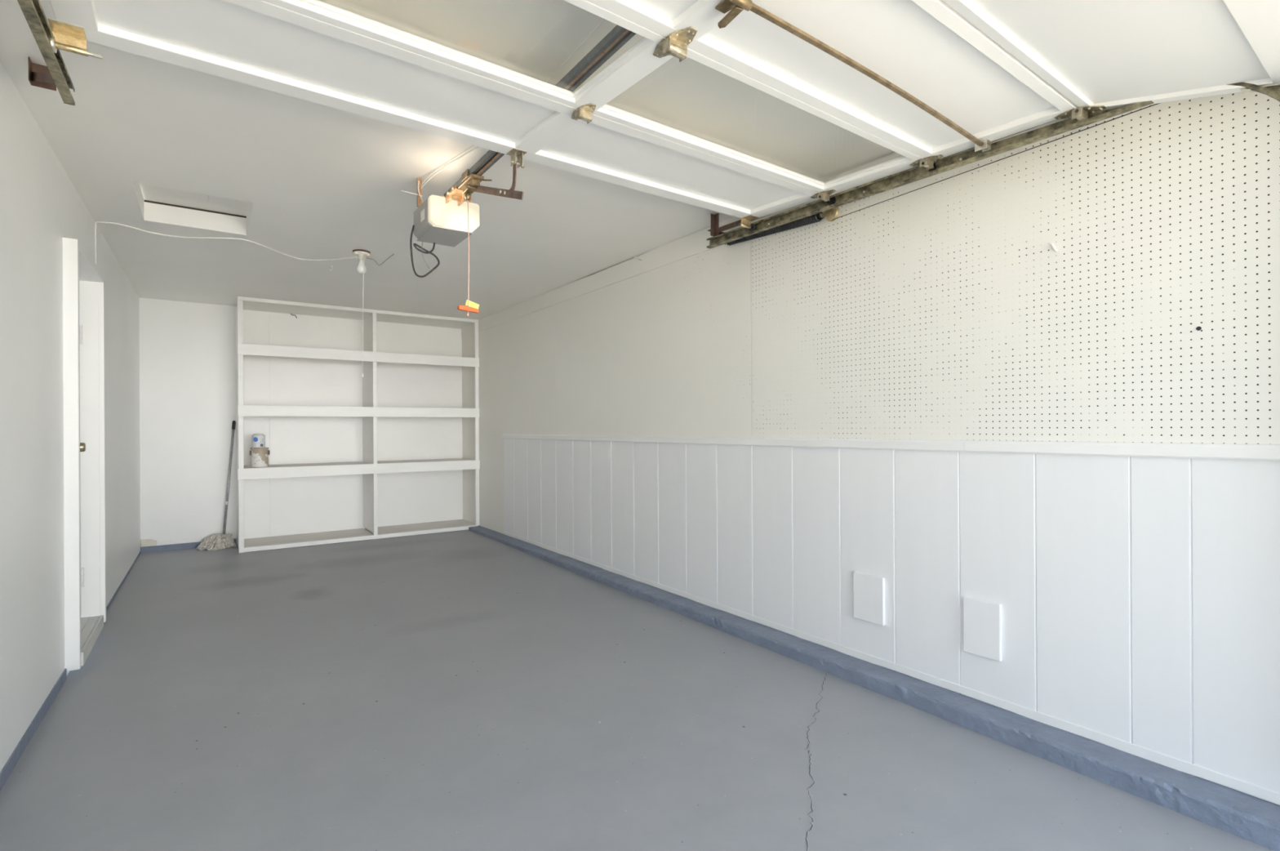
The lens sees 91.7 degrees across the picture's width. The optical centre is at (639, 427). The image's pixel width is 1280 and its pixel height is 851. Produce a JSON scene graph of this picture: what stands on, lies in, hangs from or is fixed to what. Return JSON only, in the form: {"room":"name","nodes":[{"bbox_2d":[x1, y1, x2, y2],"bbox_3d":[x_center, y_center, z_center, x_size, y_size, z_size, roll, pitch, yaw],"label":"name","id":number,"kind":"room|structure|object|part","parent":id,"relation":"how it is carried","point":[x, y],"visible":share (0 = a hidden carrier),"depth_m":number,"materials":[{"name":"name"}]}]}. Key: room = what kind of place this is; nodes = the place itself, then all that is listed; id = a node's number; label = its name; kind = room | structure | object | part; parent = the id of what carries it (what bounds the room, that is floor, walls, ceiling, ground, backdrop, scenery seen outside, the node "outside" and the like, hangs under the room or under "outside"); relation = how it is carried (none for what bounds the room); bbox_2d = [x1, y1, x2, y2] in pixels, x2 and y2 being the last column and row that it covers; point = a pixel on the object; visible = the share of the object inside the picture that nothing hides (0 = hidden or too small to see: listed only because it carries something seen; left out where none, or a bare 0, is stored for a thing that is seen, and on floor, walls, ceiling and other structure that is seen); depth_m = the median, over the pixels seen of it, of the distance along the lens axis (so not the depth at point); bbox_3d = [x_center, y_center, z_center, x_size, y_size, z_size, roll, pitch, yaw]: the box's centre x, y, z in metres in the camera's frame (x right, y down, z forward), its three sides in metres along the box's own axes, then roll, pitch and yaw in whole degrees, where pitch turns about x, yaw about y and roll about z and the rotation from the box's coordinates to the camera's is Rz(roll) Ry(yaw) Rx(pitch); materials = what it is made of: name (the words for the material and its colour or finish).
{"room":"garage","nodes":[
{"label":"garage","id":0,"kind":"room"},
{"bbox_2d":[0,60,140,771],"bbox_3d":[-2.659,0.029,2.716,0.140,2.562,7.702,0,0,-34],"label":"wall","id":1,"kind":"structure","parent":0,"point":[40,205],"depth_m":2.53,"materials":[{"name":"white paint"}]},
{"bbox_2d":[0,551,140,790],"bbox_3d":[-2.594,1.182,2.751,0.016,0.093,7.391,0,0,-34],"label":"baseboard","id":2,"kind":"structure","parent":1,"relation":"attached to","point":[23,743],"depth_m":2.40,"materials":[{"name":"blue stone"}]},
{"bbox_2d":[62,237,106,671],"bbox_3d":[-2.966,0.129,3.245,0.182,2.048,0.807,0,0,-35],"label":"door","id":3,"kind":"structure","parent":1,"relation":"in","point":[83,286],"depth_m":3.53,"materials":[{"name":"white paint"}]},
{"bbox_3d":[-2.751,0.128,2.924,0.166,2.048,0.033,0,0,-35],"label":"frame","id":4,"kind":"part","parent":3,"relation":"part of","materials":[{"name":"white paint"}]},
{"bbox_3d":[-2.805,0.098,3.071,0.092,0.060,0.060,0,0,-35],"label":"knob","id":5,"kind":"part","parent":3,"relation":"part of","materials":[{"name":"gold metal"}]},
{"bbox_3d":[-2.970,-0.856,3.243,0.182,0.042,0.732,0,0,-35],"label":"frame","id":6,"kind":"part","parent":3,"relation":"part of","materials":[{"name":"white paint"}]},
{"bbox_3d":[-2.962,1.115,3.240,0.174,0.069,0.731,0,0,-35],"label":"sill","id":7,"kind":"part","parent":3,"relation":"part of","materials":[{"name":"grey paint"}]},
{"bbox_3d":[-3.186,0.139,3.559,0.182,1.977,0.042,0,0,-35],"label":"frame","id":8,"kind":"part","parent":3,"relation":"part of","materials":[{"name":"white paint"}]},
{"bbox_2d":[138,297,462,546],"bbox_3d":[-3.503,0.033,6.746,3.500,2.562,0.130,0,0,-35],"label":"wall","id":9,"kind":"structure","parent":0,"point":[188,349],"depth_m":6.50,"materials":[{"name":"white paint"}]},
{"bbox_2d":[140,538,156,546],"bbox_3d":[-4.635,1.086,5.857,0.115,0.070,0.019,0,0,-35],"label":"block","id":10,"kind":"object","parent":9,"relation":"attached to","point":[144,542],"visible":1,"depth_m":5.85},
{"bbox_2d":[140,538,235,552],"bbox_3d":[-4.375,1.156,6.038,0.752,0.067,0.022,0,0,-35],"label":"baseboard","id":11,"kind":"structure","parent":9,"relation":"attached to","point":[193,544],"depth_m":5.94,"materials":[{"name":"blue stone"}]},
{"bbox_2d":[156,534,235,545],"bbox_3d":[-4.330,1.103,6.079,0.630,0.034,0.006,0,0,-35],"label":"trim","id":12,"kind":"structure","parent":9,"relation":"attached to","point":[196,540],"depth_m":6.00,"materials":[{"name":"white paint"}]},
{"bbox_2d":[0,0,894,319],"bbox_3d":[-1.339,-1.299,3.645,3.500,0.118,7.700,0,0,-35],"label":"ceiling","id":13,"kind":"structure","parent":0,"point":[318,181],"depth_m":2.95,"materials":[{"name":"white paint"}]},
{"bbox_2d":[17,0,75,105],"bbox_3d":[-1.228,-0.119,1.043,0.140,2.241,2.690,0,0,-35],"label":"door track","id":14,"kind":"object","parent":13,"relation":"hanging from","point":[55,74],"visible":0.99,"depth_m":1.78,"materials":[{"name":"metal"}]},
{"bbox_2d":[139,182,248,235],"bbox_3d":[-2.526,-1.302,3.571,0.574,0.138,0.770,0,0,-35],"label":"attic hatch","id":15,"kind":"object","parent":13,"relation":"attached to","point":[162,205],"visible":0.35,"depth_m":3.78,"materials":[{"name":"white paint"}]},
{"bbox_2d":[94,221,357,263],"bbox_3d":[-2.693,-1.110,4.138,1.426,0.247,0.424,0,0,-35],"label":"cable","id":16,"kind":"object","parent":13,"relation":"attached to","point":[95,222],"visible":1,"depth_m":4.02,"materials":[{"name":"white plastic"}]},
{"bbox_2d":[352,248,370,377],"bbox_3d":[-1.957,-0.793,4.366,0.116,0.884,0.116,0,0,-35],"label":"light fixture","id":17,"kind":"object","parent":13,"relation":"attached to","point":[361,254],"visible":1,"depth_m":4.34,"materials":[{"name":"white ceramic"}]},
{"bbox_2d":[352,250,370,260],"bbox_3d":[-1.959,-1.201,4.366,0.116,0.050,0.116,0,0,-35],"label":"socket","id":18,"kind":"object","parent":17,"relation":"attached to","point":[361,255],"depth_m":4.34,"materials":[{"name":"beige ceramic"}]},
{"bbox_3d":[-1.958,-1.129,4.366,0.062,0.098,0.062,0,0,-35],"label":"bulb","id":19,"kind":"part","parent":17,"relation":"part of","materials":[{"name":"white glass"}]},
{"bbox_3d":[-1.937,-0.779,4.340,0.011,0.855,0.025,0,0,19],"label":"pull cord","id":20,"kind":"part","parent":17,"relation":"part of","materials":[{"name":"white fabric"}]},
{"bbox_2d":[401,18,635,316],"bbox_3d":[-0.182,-0.879,1.936,0.333,0.732,3.256,0,0,-35],"label":"garage door opener","id":21,"kind":"object","parent":13,"relation":"hanging from","point":[447,220],"visible":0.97,"depth_m":2.90,"materials":[{"name":"white plastic"}]},
{"bbox_2d":[420,208,424,222],"bbox_3d":[-1.067,-1.039,3.046,0.002,0.050,0.058,0,0,-35],"label":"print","id":22,"kind":"object","parent":21,"relation":"attached to","point":[422,211],"depth_m":3.05,"materials":[{"name":"white paper"}]},
{"bbox_3d":[-1.119,-0.909,3.232,0.157,0.252,0.059,0,0,-35],"label":"cord","id":23,"kind":"part","parent":21,"relation":"part of","materials":[{"name":"black rubber"}]},
{"bbox_3d":[-0.991,-0.966,3.150,0.199,0.004,0.280,0,0,-35],"label":"plate","id":24,"kind":"part","parent":21,"relation":"part of","materials":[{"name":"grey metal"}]},
{"bbox_3d":[-0.793,-0.784,2.858,0.009,0.548,0.018,0,0,14],"label":"release cord","id":25,"kind":"part","parent":21,"relation":"part of","materials":[{"name":"fabric"}]},
{"bbox_3d":[-0.791,-0.545,2.860,0.096,0.026,0.020,0,0,-35],"label":"pull handle","id":26,"kind":"part","parent":21,"relation":"part of","materials":[{"name":"orange plastic"}]},
{"bbox_3d":[-0.603,-0.994,2.621,0.004,0.219,0.520,0,0,-35],"label":"door arm","id":27,"kind":"part","parent":21,"relation":"part of","materials":[{"name":"brown metal"}]},
{"bbox_3d":[-0.539,-1.000,2.539,0.004,0.118,0.158,0,0,-35],"label":"curved arm","id":28,"kind":"part","parent":21,"relation":"part of","materials":[{"name":"brown metal"}]},
{"bbox_3d":[-0.053,-1.183,1.865,0.047,0.116,2.993,0,0,-37],"label":"rail","id":29,"kind":"part","parent":21,"relation":"part of","materials":[{"name":"grey metal"}]},
{"bbox_3d":[-0.074,-1.171,1.893,0.012,0.105,2.982,0,0,-37],"label":"drive chain","id":30,"kind":"part","parent":21,"relation":"part of","materials":[{"name":"metal"}]},
{"bbox_2d":[706,82,1279,248],"bbox_3d":[1.162,-0.132,2.681,0.128,2.241,2.492,0,0,-35],"label":"door track","id":31,"kind":"object","parent":13,"relation":"hanging from","point":[946,163],"visible":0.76,"depth_m":2.60,"materials":[{"name":"metal"}]},
{"bbox_2d":[47,0,1279,231],"bbox_3d":[0.113,-1.013,1.706,2.849,0.268,2.186,0,0,-35],"label":"garage door","id":32,"kind":"structure","parent":31,"relation":"attached to","point":[926,82],"depth_m":1.84,"materials":[{"name":"white paint"}]},
{"bbox_3d":[-0.881,-1.113,1.929,1.242,0.025,0.366,0,0,-37],"label":"door panel","id":33,"kind":"part","parent":32,"relation":"part of","materials":[{"name":"white paint"}]},
{"bbox_3d":[-0.277,-1.081,1.115,1.242,0.028,0.447,0,0,-37],"label":"door panel","id":34,"kind":"part","parent":32,"relation":"part of","materials":[{"name":"white paint"}]},
{"bbox_3d":[0.186,-1.125,2.721,1.242,0.025,0.366,0,0,-37],"label":"door panel","id":35,"kind":"part","parent":32,"relation":"part of","materials":[{"name":"white paint"}]},
{"bbox_3d":[0.236,-1.049,1.510,0.096,0.034,0.218,0,0,-22],"label":"lock handle","id":36,"kind":"part","parent":32,"relation":"part of","materials":[{"name":"gold metal"}]},
{"bbox_3d":[0.791,-1.093,1.907,1.242,0.028,0.447,0,0,-37],"label":"door panel","id":37,"kind":"part","parent":32,"relation":"part of","materials":[{"name":"white paint"}]},
{"bbox_3d":[0.565,-1.012,1.096,2.663,0.123,0.423,0,0,-37],"label":"door panel","id":38,"kind":"part","parent":32,"relation":"part of","materials":[{"name":"white paint"}]},
{"bbox_2d":[724,102,1160,245],"bbox_3d":[1.181,-1.067,2.702,0.051,0.107,2.386,0,0,-35],"label":"spring","id":39,"kind":"object","parent":31,"relation":"attached to","point":[831,215],"visible":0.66,"depth_m":3.12,"materials":[{"name":"metal"}]},
{"bbox_2d":[0,529,1272,850],"bbox_3d":[-1.345,1.240,3.631,3.550,0.166,7.700,0,0,-35],"label":"floor","id":40,"kind":"structure","parent":0,"point":[462,690],"depth_m":2.34,"materials":[{"name":"grey concrete"}]},
{"bbox_2d":[195,420,236,550],"bbox_3d":[-4.128,0.562,6.046,0.332,1.260,0.248,0,0,-35],"label":"mop","id":41,"kind":"object","parent":40,"relation":"on","point":[217,541],"visible":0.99,"depth_m":6.06,"materials":[{"name":"grey fabric"}]},
{"bbox_2d":[235,296,479,552],"bbox_3d":[-2.960,-0.030,6.686,2.328,2.398,0.588,0,0,-35],"label":"shelving unit","id":42,"kind":"object","parent":40,"relation":"on","point":[370,466],"visible":0.99,"depth_m":6.49,"materials":[{"name":"white paint"}]},
{"bbox_3d":[-3.917,-0.007,6.053,0.014,2.343,0.528,0,0,-35],"label":"panel","id":43,"kind":"part","parent":42,"relation":"part of","materials":[{"name":"white paint"}]},
{"bbox_3d":[-3.746,-0.008,5.825,0.042,2.363,0.040,0,0,-35],"label":"post","id":44,"kind":"part","parent":42,"relation":"part of","materials":[{"name":"white paint"}]},
{"bbox_2d":[249,447,269,466],"bbox_3d":[-3.690,0.288,6.022,0.165,0.189,0.156,0,0,-35],"label":"tin","id":45,"kind":"object","parent":42,"relation":"on","point":[259,455],"visible":0.95,"depth_m":5.96,"materials":[{"name":"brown metal"}]},
{"bbox_2d":[251,433,265,447],"bbox_3d":[-3.694,0.127,6.015,0.113,0.134,0.120,0,0,-35],"label":"tin","id":46,"kind":"object","parent":45,"relation":"on","point":[258,441],"visible":1,"depth_m":5.97,"materials":[{"name":"white metal"}]},
{"bbox_3d":[-2.817,-1.212,6.477,2.322,0.034,0.038,0,0,-35],"label":"rail","id":47,"kind":"part","parent":42,"relation":"part of","materials":[{"name":"white paint"}]},
{"bbox_3d":[-2.797,-0.162,6.454,2.326,0.104,0.018,0,0,-35],"label":"shelf rail","id":48,"kind":"part","parent":42,"relation":"part of","materials":[{"name":"white paint"}]},
{"bbox_3d":[-2.799,-0.737,6.454,2.324,0.105,0.018,0,0,-35],"label":"shelf rail","id":49,"kind":"part","parent":42,"relation":"part of","materials":[{"name":"white paint"}]},
{"bbox_3d":[-2.795,0.430,6.453,2.328,0.104,0.018,0,0,-35],"label":"shelf rail","id":50,"kind":"part","parent":42,"relation":"part of","materials":[{"name":"white paint"}]},
{"bbox_3d":[-2.804,1.145,6.477,2.238,0.042,0.037,0,0,-35],"label":"rail","id":51,"kind":"part","parent":42,"relation":"part of","materials":[{"name":"white paint"}]},
{"bbox_3d":[-2.777,-0.013,6.503,0.038,2.363,0.040,0,0,-35],"label":"post","id":52,"kind":"part","parent":42,"relation":"part of","materials":[{"name":"white paint"}]},
{"bbox_3d":[-1.878,-0.037,7.133,0.042,2.326,0.040,0,0,-35],"label":"post","id":53,"kind":"part","parent":42,"relation":"part of","materials":[{"name":"white paint"}]},
{"bbox_3d":[0.026,0.014,4.596,0.138,2.562,7.700,0,0,-35],"label":"wall","id":54,"kind":"structure","parent":0,"visible":0},
{"bbox_2d":[462,434,504,533],"bbox_3d":[-1.800,0.606,7.076,0.010,1.044,1.278,0,0,-35],"label":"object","id":55,"kind":"object","parent":54,"relation":"attached to","point":[491,446],"visible":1,"depth_m":6.94,"materials":[{"name":"paint"}]},
{"bbox_2d":[462,304,555,435],"bbox_3d":[-1.466,-0.508,6.585,0.006,1.178,2.471,0,0,-35],"label":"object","id":56,"kind":"structure","parent":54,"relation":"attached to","point":[517,376],"depth_m":6.30,"materials":[{"name":"white paint"}]},
{"bbox_2d":[555,240,752,436],"bbox_3d":[-0.057,-0.516,4.573,0.006,1.178,2.438,0,0,-35],"label":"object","id":57,"kind":"object","parent":54,"relation":"attached to","point":[665,350],"visible":0.86,"depth_m":4.26,"materials":[{"name":"white paint"}]},
{"bbox_2d":[461,151,902,337],"bbox_3d":[-0.050,-1.176,4.558,0.010,0.141,7.418,0,0,-35],"label":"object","id":58,"kind":"structure","parent":54,"relation":"attached to","point":[696,242],"depth_m":4.66,"materials":[{"name":"paint"}]},
{"bbox_2d":[502,433,965,451],"bbox_3d":[-0.050,0.084,4.551,0.019,0.048,4.856,0,0,-35],"label":"trim","id":59,"kind":"structure","parent":54,"relation":"attached to","point":[860,443],"depth_m":3.37,"materials":[{"name":"white paint"}]},
{"bbox_2d":[468,525,1279,850],"bbox_3d":[0.076,1.165,4.282,0.149,0.098,6.835,0,0,-35],"label":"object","id":60,"kind":"structure","parent":54,"relation":"attached to","point":[1255,820],"depth_m":2.35,"materials":[{"name":"blue stone"}]},
{"bbox_2d":[503,438,1279,804],"bbox_3d":[0.329,0.595,4.035,0.010,1.043,6.137,0,0,-35],"label":"panelling","id":61,"kind":"object","parent":54,"relation":"attached to","point":[1139,597],"visible":1,"depth_m":2.46,"materials":[{"name":"white wood"}]},
{"bbox_2d":[853,571,884,625],"bbox_3d":[1.083,0.807,2.937,0.018,0.220,0.161,0,0,-35],"label":"board","id":62,"kind":"object","parent":61,"relation":"attached to","point":[868,590],"visible":1,"depth_m":2.93,"materials":[{"name":"white wood"}]},
{"bbox_2d":[963,595,1001,661],"bbox_3d":[1.383,0.810,2.509,0.018,0.226,0.145,0,0,-35],"label":"board","id":63,"kind":"object","parent":61,"relation":"attached to","point":[982,619],"visible":1,"depth_m":2.50,"materials":[{"name":"white wood"}]},
{"bbox_2d":[503,530,1279,804],"bbox_3d":[0.326,1.100,4.031,0.005,0.035,6.137,0,0,-35],"label":"trim","id":64,"kind":"structure","parent":54,"relation":"attached to","point":[1168,761],"depth_m":2.47,"materials":[{"name":"white paint"}]},
{"bbox_2d":[751,92,1279,444],"bbox_3d":[1.343,-0.523,2.574,0.006,1.178,2.435,0,0,-35],"label":"pegboard","id":65,"kind":"object","parent":54,"relation":"attached to","point":[946,309],"visible":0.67,"depth_m":2.30,"materials":[{"name":"white wood"}]},
{"bbox_2d":[1049,242,1057,252],"bbox_3d":[1.527,-0.662,2.288,0.034,0.034,0.011,0,0,-19],"label":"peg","id":66,"kind":"object","parent":65,"relation":"attached to","point":[1051,244],"visible":1,"depth_m":2.28,"materials":[{"name":"white plastic"}]},
{"bbox_2d":[964,440,1279,460],"bbox_3d":[1.710,0.075,2.037,0.019,0.048,1.277,0,0,-35],"label":"trim","id":67,"kind":"structure","parent":54,"relation":"attached to","point":[1171,450],"depth_m":2.09,"materials":[{"name":"white paint"}]}
]}

